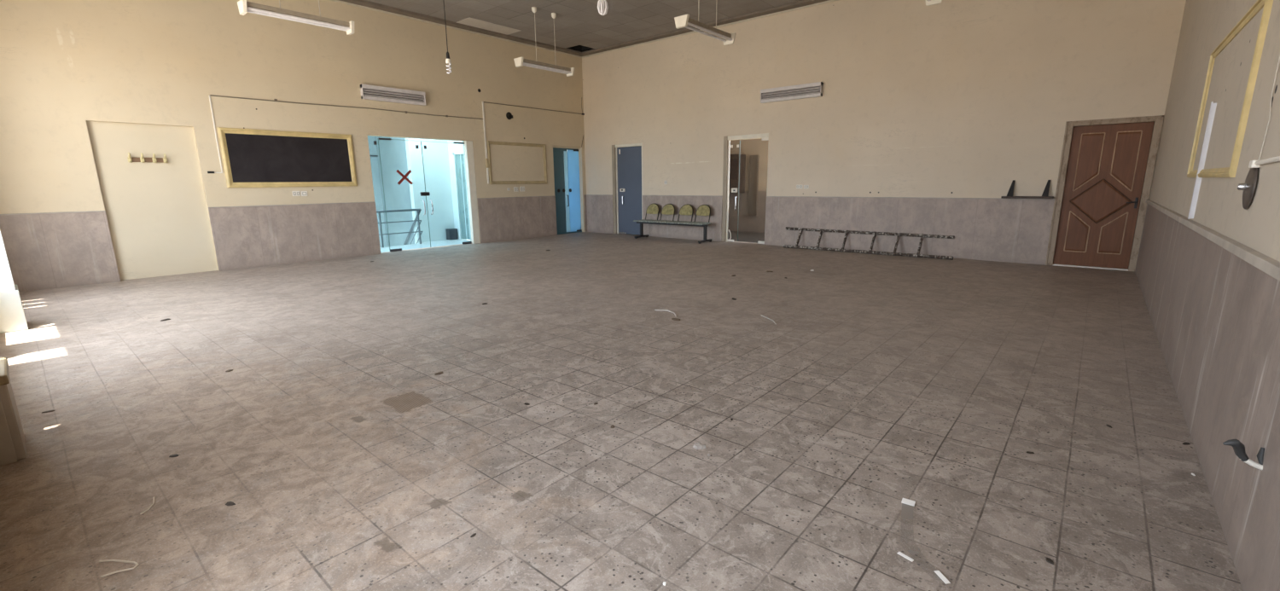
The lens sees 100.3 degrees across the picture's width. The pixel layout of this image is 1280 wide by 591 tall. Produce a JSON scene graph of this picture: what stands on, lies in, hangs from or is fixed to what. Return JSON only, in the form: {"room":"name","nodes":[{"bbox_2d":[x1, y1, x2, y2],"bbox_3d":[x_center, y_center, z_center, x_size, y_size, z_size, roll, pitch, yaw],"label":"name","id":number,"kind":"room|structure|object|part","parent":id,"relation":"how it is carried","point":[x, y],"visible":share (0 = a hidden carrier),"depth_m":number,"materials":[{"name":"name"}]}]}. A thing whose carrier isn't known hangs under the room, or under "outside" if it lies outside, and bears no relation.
{"room":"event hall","nodes":[
{"label":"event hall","id":0,"kind":"room"},
{"bbox_2d":[0,356,26,465],"bbox_3d":[-3.344,0.595,2.785,0.475,0.455,0.132,9,16,39],"label":"pier","id":1,"kind":"object","parent":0,"point":[12,437],"visible":1,"depth_m":2.68,"materials":[{"name":"beige paint"}]},
{"bbox_2d":[0,0,586,280],"bbox_3d":[-5.059,-3.379,10.639,0.200,5.013,11.130,9,16,39],"label":"wall","id":2,"kind":"structure","parent":0,"point":[85,85],"depth_m":8.48,"materials":[{"name":"beige paint"}]},
{"bbox_2d":[127,152,167,162],"bbox_3d":[-7.373,-2.060,7.999,0.097,0.138,0.444,9,16,39],"label":"hook rail","id":3,"kind":"object","parent":2,"relation":"attached to","point":[142,159],"visible":1,"depth_m":8.01,"materials":[{"name":"brown wood"}]},
{"bbox_3d":[-7.441,-1.444,8.214,0.125,2.283,1.186,9,16,39],"label":"niche panel","id":4,"kind":"part","parent":2,"relation":"part of","materials":[{"name":"beige paint"}]},
{"bbox_2d":[217,127,357,187],"bbox_3d":[-6.092,-2.397,9.401,0.040,0.950,2.038,9,16,39],"label":"blackboard","id":5,"kind":"object","parent":2,"relation":"attached to","point":[252,158],"visible":1,"depth_m":9.31,"materials":[{"name":"black wood"}]},
{"bbox_2d":[0,194,587,291],"bbox_3d":[-4.985,-1.412,10.943,0.022,1.036,10.830,9,16,39],"label":"wainscot","id":6,"kind":"structure","parent":2,"relation":"attached to","point":[44,250],"depth_m":9.09,"materials":[{"name":"stone"}]},
{"bbox_2d":[291,191,300,196],"bbox_3d":[-6.117,-1.817,9.506,0.016,0.085,0.120,9,16,39],"label":"power socket","id":7,"kind":"object","parent":2,"relation":"attached to","point":[294,193],"visible":1,"depth_m":9.50,"materials":[{"name":"white plastic"}]},
{"bbox_2d":[300,191,307,196],"bbox_3d":[-6.036,-1.833,9.600,0.016,0.085,0.100,9,16,39],"label":"power socket","id":8,"kind":"object","parent":2,"relation":"attached to","point":[303,193],"visible":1,"depth_m":9.60,"materials":[{"name":"white plastic"}]},
{"bbox_2d":[207,94,482,173],"bbox_3d":[-5.231,-2.987,10.328,0.030,1.242,5.185,9,16,39],"label":"cable","id":9,"kind":"object","parent":2,"relation":"attached to","point":[276,100],"visible":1,"depth_m":9.08,"materials":[{"name":"white plastic"}]},
{"bbox_2d":[359,83,425,105],"bbox_3d":[-4.845,-3.951,10.537,0.108,0.260,1.255,9,16,39],"label":"air vent","id":10,"kind":"object","parent":2,"relation":"in","point":[368,92],"visible":1,"depth_m":10.48,"materials":[{"name":"white metal"}]},
{"bbox_3d":[-4.879,-3.957,10.566,0.018,0.220,1.215,9,16,39],"label":"plate","id":11,"kind":"part","parent":10,"relation":"part of","materials":[{"name":"white metal"}]},
{"bbox_2d":[373,138,480,251],"bbox_3d":[-4.551,-2.170,11.451,0.150,2.300,2.298,9,16,39],"label":"door","id":12,"kind":"structure","parent":2,"relation":"in","point":[468,145],"depth_m":12.09,"materials":[{"name":"clear glass"}]},
{"bbox_3d":[-4.610,-1.877,11.400,0.069,0.318,0.038,9,16,39],"label":"handle","id":13,"kind":"part","parent":12,"relation":"part of","materials":[{"name":"metal"}]},
{"bbox_3d":[-4.497,-1.906,11.530,0.069,0.318,0.038,9,16,39],"label":"handle","id":14,"kind":"part","parent":12,"relation":"part of","materials":[{"name":"metal"}]},
{"bbox_2d":[329,0,585,58],"bbox_3d":[-4.954,-5.417,10.029,0.220,0.075,10.830,9,16,39],"label":"crown molding","id":15,"kind":"structure","parent":2,"relation":"attached to","point":[361,3],"depth_m":11.19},
{"bbox_2d":[506,111,512,119],"bbox_3d":[-3.092,-4.263,12.667,0.008,0.170,0.194,9,16,39],"label":"junction box","id":16,"kind":"object","parent":2,"relation":"attached to","point":[509,115],"visible":1,"depth_m":12.66,"materials":[{"name":"black plastic"}]},
{"bbox_2d":[513,186,518,191],"bbox_3d":[-3.027,-2.601,13.068,0.016,0.110,0.130,9,16,39],"label":"power socket","id":17,"kind":"object","parent":2,"relation":"attached to","point":[515,189],"visible":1,"depth_m":13.06,"materials":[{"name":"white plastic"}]},
{"bbox_2d":[486,140,546,184],"bbox_3d":[-2.953,-3.220,13.020,0.035,0.980,1.725,9,16,39],"label":"wall frame","id":18,"kind":"object","parent":2,"relation":"attached to","point":[488,142],"visible":1,"depth_m":12.94,"materials":[{"name":"beige paint"}]},
{"bbox_2d":[482,101,584,183],"bbox_3d":[-2.530,-3.758,13.414,0.045,1.830,3.190,9,16,39],"label":"cable trunking","id":19,"kind":"object","parent":2,"relation":"attached to","point":[484,124],"visible":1,"depth_m":12.33,"materials":[{"name":"white plastic"}]},
{"bbox_2d":[485,158,488,168],"bbox_3d":[-3.532,-3.061,12.347,0.045,0.210,0.075,9,16,39],"label":"switch","id":20,"kind":"object","parent":19,"relation":"attached to","point":[486,160],"depth_m":12.34,"materials":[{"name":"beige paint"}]},
{"bbox_2d":[552,145,585,234],"bbox_3d":[-1.956,-2.835,14.451,0.160,2.302,1.048,9,16,39],"label":"door","id":21,"kind":"structure","parent":2,"relation":"in","point":[569,164],"depth_m":14.54,"materials":[{"name":"blue paint"}]},
{"bbox_3d":[-2.187,-2.791,14.284,0.010,2.250,0.480,9,16,39],"label":"pane","id":22,"kind":"part","parent":21,"relation":"part of","materials":[{"name":"glass"}]},
{"bbox_2d":[367,135,415,247],"bbox_3d":[-6.633,-1.689,12.424,2.100,5.400,2.500,9,16,39],"label":"wall","id":23,"kind":"structure","parent":0,"point":[392,153],"depth_m":13.24,"materials":[{"name":"glass"}]},
{"bbox_2d":[376,208,422,247],"bbox_3d":[-6.115,-1.181,12.154,1.096,1.525,1.998,9,16,39],"label":"stair railing","id":24,"kind":"object","parent":23,"relation":"attached to","point":[418,210],"visible":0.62,"depth_m":12.23,"materials":[{"name":"grey metal"}]},
{"bbox_3d":[-5.709,-1.443,11.771,0.042,0.810,0.044,9,16,39],"label":"post","id":25,"kind":"part","parent":24,"relation":"part of","materials":[{"name":"grey metal"}]},
{"bbox_3d":[-5.736,-1.833,11.661,0.056,0.053,1.970,9,16,39],"label":"rail","id":26,"kind":"part","parent":24,"relation":"part of","materials":[{"name":"grey metal"}]},
{"bbox_3d":[-5.739,-1.587,11.706,0.024,0.024,1.950,9,16,39],"label":"rail","id":27,"kind":"part","parent":24,"relation":"part of","materials":[{"name":"grey metal"}]},
{"bbox_3d":[-5.737,-1.338,11.758,0.024,0.024,1.950,9,16,39],"label":"rail","id":28,"kind":"part","parent":24,"relation":"part of","materials":[{"name":"grey metal"}]},
{"bbox_3d":[-5.494,-1.578,12.831,1.086,1.029,0.056,9,16,39],"label":"sloping rail","id":29,"kind":"part","parent":24,"relation":"part of","materials":[{"name":"grey metal"}]},
{"bbox_3d":[-5.492,-1.333,12.882,1.066,1.008,0.024,9,16,39],"label":"sloping rail","id":30,"kind":"part","parent":24,"relation":"part of","materials":[{"name":"grey metal"}]},
{"bbox_3d":[-5.140,-1.588,12.427,0.042,0.810,0.044,9,16,39],"label":"post","id":31,"kind":"part","parent":24,"relation":"part of","materials":[{"name":"grey metal"}]},
{"bbox_2d":[404,138,454,244],"bbox_3d":[-5.066,-2.876,12.930,0.150,3.320,1.030,9,16,39],"label":"wall","id":32,"kind":"structure","parent":0,"point":[436,165],"depth_m":12.90,"materials":[{"name":"paint"}]},
{"bbox_2d":[447,140,463,239],"bbox_3d":[-4.233,-2.928,12.961,1.370,3.250,0.190,9,16,39],"label":"wall","id":33,"kind":"structure","parent":0,"point":[452,148],"depth_m":13.16,"materials":[{"name":"paint"}]},
{"bbox_2d":[453,151,470,239],"bbox_3d":[-4.229,-2.390,12.955,0.760,2.100,0.092,9,16,39],"label":"door","id":34,"kind":"structure","parent":33,"relation":"in","point":[458,159],"depth_m":13.07,"materials":[{"name":"paint"}]},
{"bbox_2d":[364,0,802,52],"bbox_3d":[-0.632,-4.975,6.446,11.870,0.450,11.130,9,16,39],"label":"ceiling","id":35,"kind":"structure","parent":0,"point":[579,26],"depth_m":10.70,"materials":[{"name":"paint"}]},
{"bbox_2d":[237,0,354,34],"bbox_3d":[-4.669,-4.282,7.222,0.250,1.137,1.350,9,16,39],"label":"lamp","id":36,"kind":"object","parent":35,"relation":"hanging from","point":[244,7],"visible":1,"depth_m":7.24,"materials":[{"name":"white metal"}]},
{"bbox_2d":[442,0,452,74],"bbox_3d":[-2.617,-3.924,7.113,0.073,1.839,0.072,9,16,39],"label":"light bulb","id":37,"kind":"object","parent":35,"relation":"hanging from","point":[447,60],"visible":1,"depth_m":7.24,"materials":[{"name":"white glass"}]},
{"bbox_3d":[-2.616,-4.051,7.086,0.017,1.578,0.011,2,12,10],"label":"cord","id":38,"kind":"part","parent":37,"relation":"part of","materials":[{"name":"black metal"}]},
{"bbox_2d":[446,51,449,58],"bbox_3d":[-2.610,-3.260,7.254,0.051,0.100,0.052,9,16,39],"label":"socket","id":39,"kind":"object","parent":37,"relation":"attached to","point":[447,53],"depth_m":7.24,"materials":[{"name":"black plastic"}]},
{"bbox_2d":[456,17,493,28],"bbox_3d":[-3.453,-5.715,11.198,0.495,0.008,0.600,9,16,39],"label":"ceiling panel","id":40,"kind":"object","parent":35,"relation":"attached to","point":[468,21],"visible":1,"depth_m":11.16,"materials":[{"name":"tile"}]},
{"bbox_2d":[481,23,520,34],"bbox_3d":[-3.031,-5.823,11.684,0.495,0.008,0.685,9,16,39],"label":"ceiling panel","id":41,"kind":"object","parent":35,"relation":"attached to","point":[497,28],"visible":1,"depth_m":11.66,"materials":[{"name":"tile"}]},
{"bbox_2d":[513,46,574,76],"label":"lamp","id":42,"kind":"object","parent":35,"relation":"hanging from","point":[520,61],"depth_m":10.56,"materials":[{"name":"white metal"}]},
{"bbox_2d":[551,12,556,34],"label":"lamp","id":43,"kind":"object","parent":35,"relation":"hanging from","point":[553,14],"depth_m":10.63,"materials":[{"name":"white plastic"}]},
{"bbox_3d":[-2.030,-5.043,10.374,0.010,0.953,0.012,9,16,39],"label":"rod","id":44,"kind":"part","parent":43,"relation":"part of","materials":[{"name":"white metal"}]},
{"bbox_3d":[-1.713,-5.124,10.739,0.010,0.953,0.012,9,16,39],"label":"rod","id":45,"kind":"part","parent":43,"relation":"part of","materials":[{"name":"white metal"}]},
{"bbox_2d":[597,0,608,15],"bbox_3d":[-0.378,-3.611,5.138,0.114,1.681,0.100,9,16,39],"label":"light bulb","id":46,"kind":"object","parent":35,"relation":"hanging from","point":[601,2],"visible":1,"depth_m":5.28,"materials":[{"name":"white glass"}]},
{"bbox_2d":[674,0,736,45],"bbox_3d":[1.017,-4.533,8.086,0.250,1.127,1.350,9,16,39],"label":"lamp","id":47,"kind":"object","parent":35,"relation":"hanging from","point":[681,21],"visible":1,"depth_m":8.08,"materials":[{"name":"white metal"}]},
{"bbox_2d":[925,0,942,5],"bbox_3d":[3.386,-4.206,6.333,0.250,1.092,1.350,9,16,39],"label":"lamp","id":48,"kind":"object","parent":35,"relation":"hanging from","point":[928,2],"visible":1,"depth_m":6.92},
{"bbox_2d":[0,231,1243,590],"bbox_3d":[-0.295,-0.402,8.722,13.090,0.120,13.450,9,16,39],"label":"floor","id":49,"kind":"structure","parent":0,"point":[339,449],"depth_m":3.00,"materials":[{"name":"tile"}]},
{"bbox_2d":[0,229,28,333],"bbox_3d":[-6.295,-1.959,4.839,0.505,4.663,0.222,9,16,39],"label":"pillar","id":50,"kind":"structure","parent":49,"relation":"on","point":[12,314],"depth_m":5.13,"materials":[{"name":"white paint"}]},
{"bbox_2d":[98,559,139,577],"bbox_3d":[-1.911,0.985,1.927,0.168,0.014,0.080,0,12,4],"label":"wire loop","id":51,"kind":"object","parent":49,"relation":"on","point":[106,561],"visible":1,"depth_m":1.95,"materials":[{"name":"beige plastic"}]},
{"bbox_2d":[139,496,155,514],"bbox_3d":[-2.123,0.907,2.317,0.028,0.008,0.138,-6,13,-23],"label":"bit","id":52,"kind":"object","parent":49,"relation":"on","point":[154,497],"visible":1,"depth_m":2.30,"materials":[{"name":"beige plastic"}]},
{"bbox_2d":[225,501,235,506],"bbox_3d":[-1.782,0.905,2.321,0.050,0.006,0.025,6,14,28],"label":"chip","id":53,"kind":"object","parent":49,"relation":"on","point":[228,503],"visible":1,"depth_m":2.32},
{"bbox_2d":[445,228,458,239],"bbox_3d":[-4.711,-1.538,13.375,0.155,0.270,0.230,9,16,39],"label":"box","id":54,"kind":"object","parent":49,"relation":"on","point":[451,234],"visible":1,"depth_m":13.31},
{"bbox_2d":[654,309,676,317],"bbox_3d":[0.298,0.178,5.615,0.089,0.020,0.381,-9,14,-33],"label":"peel","id":55,"kind":"object","parent":49,"relation":"on","point":[654,310],"visible":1,"depth_m":5.68,"materials":[{"name":"white plastic"}]},
{"bbox_2d":[633,203,711,244],"bbox_3d":[0.735,-1.740,12.670,2.060,0.840,0.544,9,16,39],"label":"bench","id":56,"kind":"object","parent":49,"relation":"on","point":[669,209],"visible":1,"depth_m":12.62,"materials":[{"name":"black paint"}]},
{"bbox_3d":[0.155,-1.833,13.105,0.530,0.037,0.395,9,16,39],"label":"seat","id":57,"kind":"part","parent":56,"relation":"part of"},
{"bbox_3d":[0.329,-2.145,13.228,0.365,0.240,0.104,9,16,39],"label":"backrest","id":58,"kind":"part","parent":56,"relation":"part of","materials":[{"name":"yellow fabric"}]},
{"bbox_3d":[0.529,-1.771,12.794,0.500,0.037,0.395,9,16,39],"label":"seat","id":59,"kind":"part","parent":56,"relation":"part of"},
{"bbox_3d":[0.691,-2.085,12.927,0.365,0.240,0.104,9,16,39],"label":"backrest","id":60,"kind":"part","parent":56,"relation":"part of","materials":[{"name":"yellow fabric"}]},
{"bbox_3d":[0.937,-1.704,12.455,0.500,0.037,0.395,9,16,39],"label":"seat","id":61,"kind":"part","parent":56,"relation":"part of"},
{"bbox_3d":[1.099,-2.018,12.588,0.365,0.240,0.104,9,16,39],"label":"backrest","id":62,"kind":"part","parent":56,"relation":"part of","materials":[{"name":"yellow fabric"}]},
{"bbox_3d":[1.304,-1.643,12.151,0.500,0.037,0.395,9,16,39],"label":"seat","id":63,"kind":"part","parent":56,"relation":"part of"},
{"bbox_3d":[1.466,-1.958,12.283,0.365,0.240,0.104,9,16,39],"label":"backrest","id":64,"kind":"part","parent":56,"relation":"part of","materials":[{"name":"yellow fabric"}]},
{"bbox_2d":[692,442,706,449],"bbox_3d":[0.311,0.781,2.771,0.070,0.017,0.048,1,12,7],"label":"lump","id":65,"kind":"object","parent":49,"relation":"on","point":[697,445],"visible":1,"depth_m":2.76,"materials":[{"name":"white paper"}]},
{"bbox_2d":[783,226,954,260],"bbox_3d":[4.194,-1.020,10.138,3.150,0.399,0.269,9,16,39],"label":"ladder","id":66,"kind":"object","parent":49,"relation":"on","point":[922,235],"visible":1,"depth_m":9.99,"materials":[{"name":"metal"}]},
{"bbox_3d":[4.152,-0.830,10.078,3.090,0.054,0.054,9,16,39],"label":"rail","id":67,"kind":"part","parent":66,"relation":"part of","materials":[{"name":"metal"}]},
{"bbox_3d":[4.239,-1.204,10.196,3.100,0.064,0.054,9,16,39],"label":"rail","id":68,"kind":"part","parent":66,"relation":"part of","materials":[{"name":"metal"}]},
{"bbox_2d":[1045,558,1053,564],"bbox_3d":[1.475,0.954,1.922,0.026,0.005,0.031,9,16,39],"label":"chip","id":69,"kind":"object","parent":49,"relation":"on","point":[1048,560],"visible":1,"depth_m":1.92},
{"bbox_2d":[728,138,768,232],"bbox_3d":[2.273,-3.117,13.396,3.900,3.200,2.370,9,16,39],"label":"wall","id":70,"kind":"structure","parent":0,"point":[748,147],"depth_m":14.24,"materials":[{"name":"beige paint"}]},
{"bbox_2d":[729,153,745,192],"bbox_3d":[2.460,-3.260,14.303,0.600,1.000,0.390,9,16,39],"label":"upper cabinet","id":71,"kind":"object","parent":70,"relation":"attached to","point":[735,183],"visible":0.44,"depth_m":14.08,"materials":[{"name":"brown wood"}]},
{"bbox_2d":[748,155,759,215],"bbox_3d":[3.007,-2.911,14.147,0.240,1.570,0.068,9,16,39],"label":"wall panel","id":72,"kind":"object","parent":70,"relation":"attached to","point":[753,163],"visible":1,"depth_m":14.11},
{"bbox_2d":[581,0,1186,255],"bbox_3d":[3.034,-3.542,10.986,11.670,5.013,0.300,9,16,39],"label":"wall","id":73,"kind":"structure","parent":0,"point":[949,98],"depth_m":9.54,"materials":[{"name":"beige paint"}]},
{"bbox_2d":[611,142,642,234],"bbox_3d":[-0.278,-2.752,13.933,1.046,2.318,0.149,9,16,39],"label":"door","id":74,"kind":"structure","parent":73,"relation":"in","point":[626,162],"depth_m":13.96,"materials":[{"name":"blue paint"}]},
{"bbox_2d":[581,0,838,58],"bbox_3d":[2.778,-5.582,10.407,11.440,0.075,0.220,9,16,39],"label":"crown molding","id":75,"kind":"structure","parent":73,"relation":"attached to","point":[805,3],"depth_m":11.27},
{"bbox_2d":[721,133,768,244],"bbox_3d":[2.318,-2.324,11.749,1.084,2.330,0.108,9,16,39],"label":"door","id":76,"kind":"structure","parent":73,"relation":"in","point":[765,136],"depth_m":11.94,"materials":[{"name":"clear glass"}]},
{"bbox_3d":[2.143,-2.060,11.952,0.051,0.317,0.084,1,12,6],"label":"handle","id":77,"kind":"part","parent":76,"relation":"part of","materials":[{"name":"metal"}]},
{"bbox_2d":[760,81,823,103],"bbox_3d":[2.996,-4.035,10.633,1.275,0.255,0.108,9,16,39],"label":"air vent","id":78,"kind":"object","parent":73,"relation":"in","point":[812,90],"visible":1,"depth_m":10.59,"materials":[{"name":"white metal"}]},
{"bbox_3d":[3.025,-4.042,10.666,1.235,0.215,0.018,9,16,39],"label":"plate","id":79,"kind":"part","parent":78,"relation":"part of","materials":[{"name":"white metal"}]},
{"bbox_2d":[586,194,1054,264],"bbox_3d":[2.466,-1.650,11.680,10.400,1.036,0.022,9,16,39],"label":"wainscot","id":80,"kind":"structure","parent":73,"relation":"attached to","point":[1011,230],"depth_m":9.89,"materials":[{"name":"stone"}]},
{"bbox_2d":[1000,180,1053,198],"bbox_3d":[6.126,-1.677,8.429,0.670,0.284,0.122,9,16,39],"label":"shelf","id":81,"kind":"object","parent":73,"relation":"attached to","point":[1045,194],"visible":1,"depth_m":8.40,"materials":[{"name":"black metal"}]},
{"bbox_2d":[1045,115,1163,271],"bbox_3d":[6.889,-1.501,7.989,1.063,2.178,0.216,9,16,39],"label":"door","id":82,"kind":"structure","parent":73,"relation":"in","point":[1107,168],"depth_m":7.92,"materials":[{"name":"brown wood"}]},
{"bbox_3d":[6.715,-0.983,8.190,0.260,0.615,0.012,9,16,39],"label":"panel","id":83,"kind":"part","parent":82,"relation":"part of","materials":[{"name":"brown wood"}]},
{"bbox_3d":[6.704,-1.988,7.978,0.260,0.840,0.012,9,16,39],"label":"panel","id":84,"kind":"part","parent":82,"relation":"part of","materials":[{"name":"brown wood"}]},
{"bbox_3d":[6.862,-1.405,7.969,0.710,0.650,0.012,9,16,39],"label":"panel","id":85,"kind":"part","parent":82,"relation":"part of","materials":[{"name":"brown wood"}]},
{"bbox_3d":[7.020,-0.932,7.937,0.260,0.615,0.012,9,16,39],"label":"panel","id":86,"kind":"part","parent":82,"relation":"part of","materials":[{"name":"brown wood"}]},
{"bbox_3d":[7.009,-1.938,7.724,0.260,0.840,0.012,9,16,39],"label":"panel","id":87,"kind":"part","parent":82,"relation":"part of","materials":[{"name":"brown wood"}]},
{"bbox_3d":[7.116,-1.339,7.728,0.128,0.156,0.065,9,16,39],"label":"handle","id":88,"kind":"part","parent":82,"relation":"part of","materials":[{"name":"black paint"}]},
{"bbox_2d":[1149,0,1279,261],"bbox_3d":[3.781,-1.894,3.166,0.200,5.013,10.930,9,16,39],"label":"wall","id":89,"kind":"structure","parent":0,"point":[1205,24],"depth_m":3.41,"materials":[{"name":"beige paint"}]},
{"bbox_2d":[1187,101,1216,219],"bbox_3d":[4.021,-0.958,3.820,0.027,0.815,0.035,9,16,39],"label":"cable trunking","id":90,"kind":"object","parent":89,"relation":"attached to","point":[1213,107],"visible":1,"depth_m":3.80,"materials":[{"name":"grey plastic"}]},
{"bbox_2d":[1134,199,1279,590],"bbox_3d":[3.746,0.028,3.689,0.034,1.036,10.830,9,16,39],"label":"wainscot","id":91,"kind":"structure","parent":89,"relation":"attached to","point":[1212,299],"depth_m":2.35,"materials":[{"name":"tile"}]},
{"bbox_2d":[1186,0,1273,177],"bbox_3d":[3.809,-1.261,3.503,0.025,0.947,1.960,9,16,39],"label":"wall frame","id":92,"kind":"object","parent":89,"relation":"attached to","point":[1230,171],"visible":1,"depth_m":2.88,"materials":[{"name":"yellow wood"}]},
{"bbox_2d":[1222,439,1264,471],"bbox_3d":[2.051,0.535,1.801,0.140,0.097,0.049,6,14,30],"label":"pipe stub","id":93,"kind":"object","parent":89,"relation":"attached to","point":[1239,449],"visible":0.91,"depth_m":1.80,"materials":[{"name":"black plastic"}]},
{"bbox_2d":[1236,168,1258,209],"bbox_3d":[2.849,-0.513,2.515,0.050,0.212,0.212,9,16,39],"label":"bell","id":94,"kind":"object","parent":89,"relation":"attached to","point":[1248,188],"visible":0.92,"depth_m":2.47,"materials":[{"name":"metal"}]},
{"bbox_3d":[2.841,-0.514,2.522,0.030,0.032,0.031,9,16,39],"label":"knob","id":95,"kind":"part","parent":94,"relation":"part of","materials":[{"name":"metal"}]},
{"bbox_2d":[1248,156,1279,168],"bbox_3d":[2.468,-0.523,2.039,0.030,0.056,1.200,9,16,39],"label":"conduit","id":96,"kind":"object","parent":89,"relation":"attached to","point":[1253,164],"visible":1,"depth_m":2.33,"materials":[{"name":"white plastic"}]},
{"bbox_2d":[1258,55,1279,160],"bbox_3d":[2.833,-0.905,2.389,0.004,0.580,0.084,9,16,39],"label":"wire","id":97,"kind":"object","parent":89,"relation":"attached to","point":[1279,55],"visible":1,"depth_m":2.40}
]}

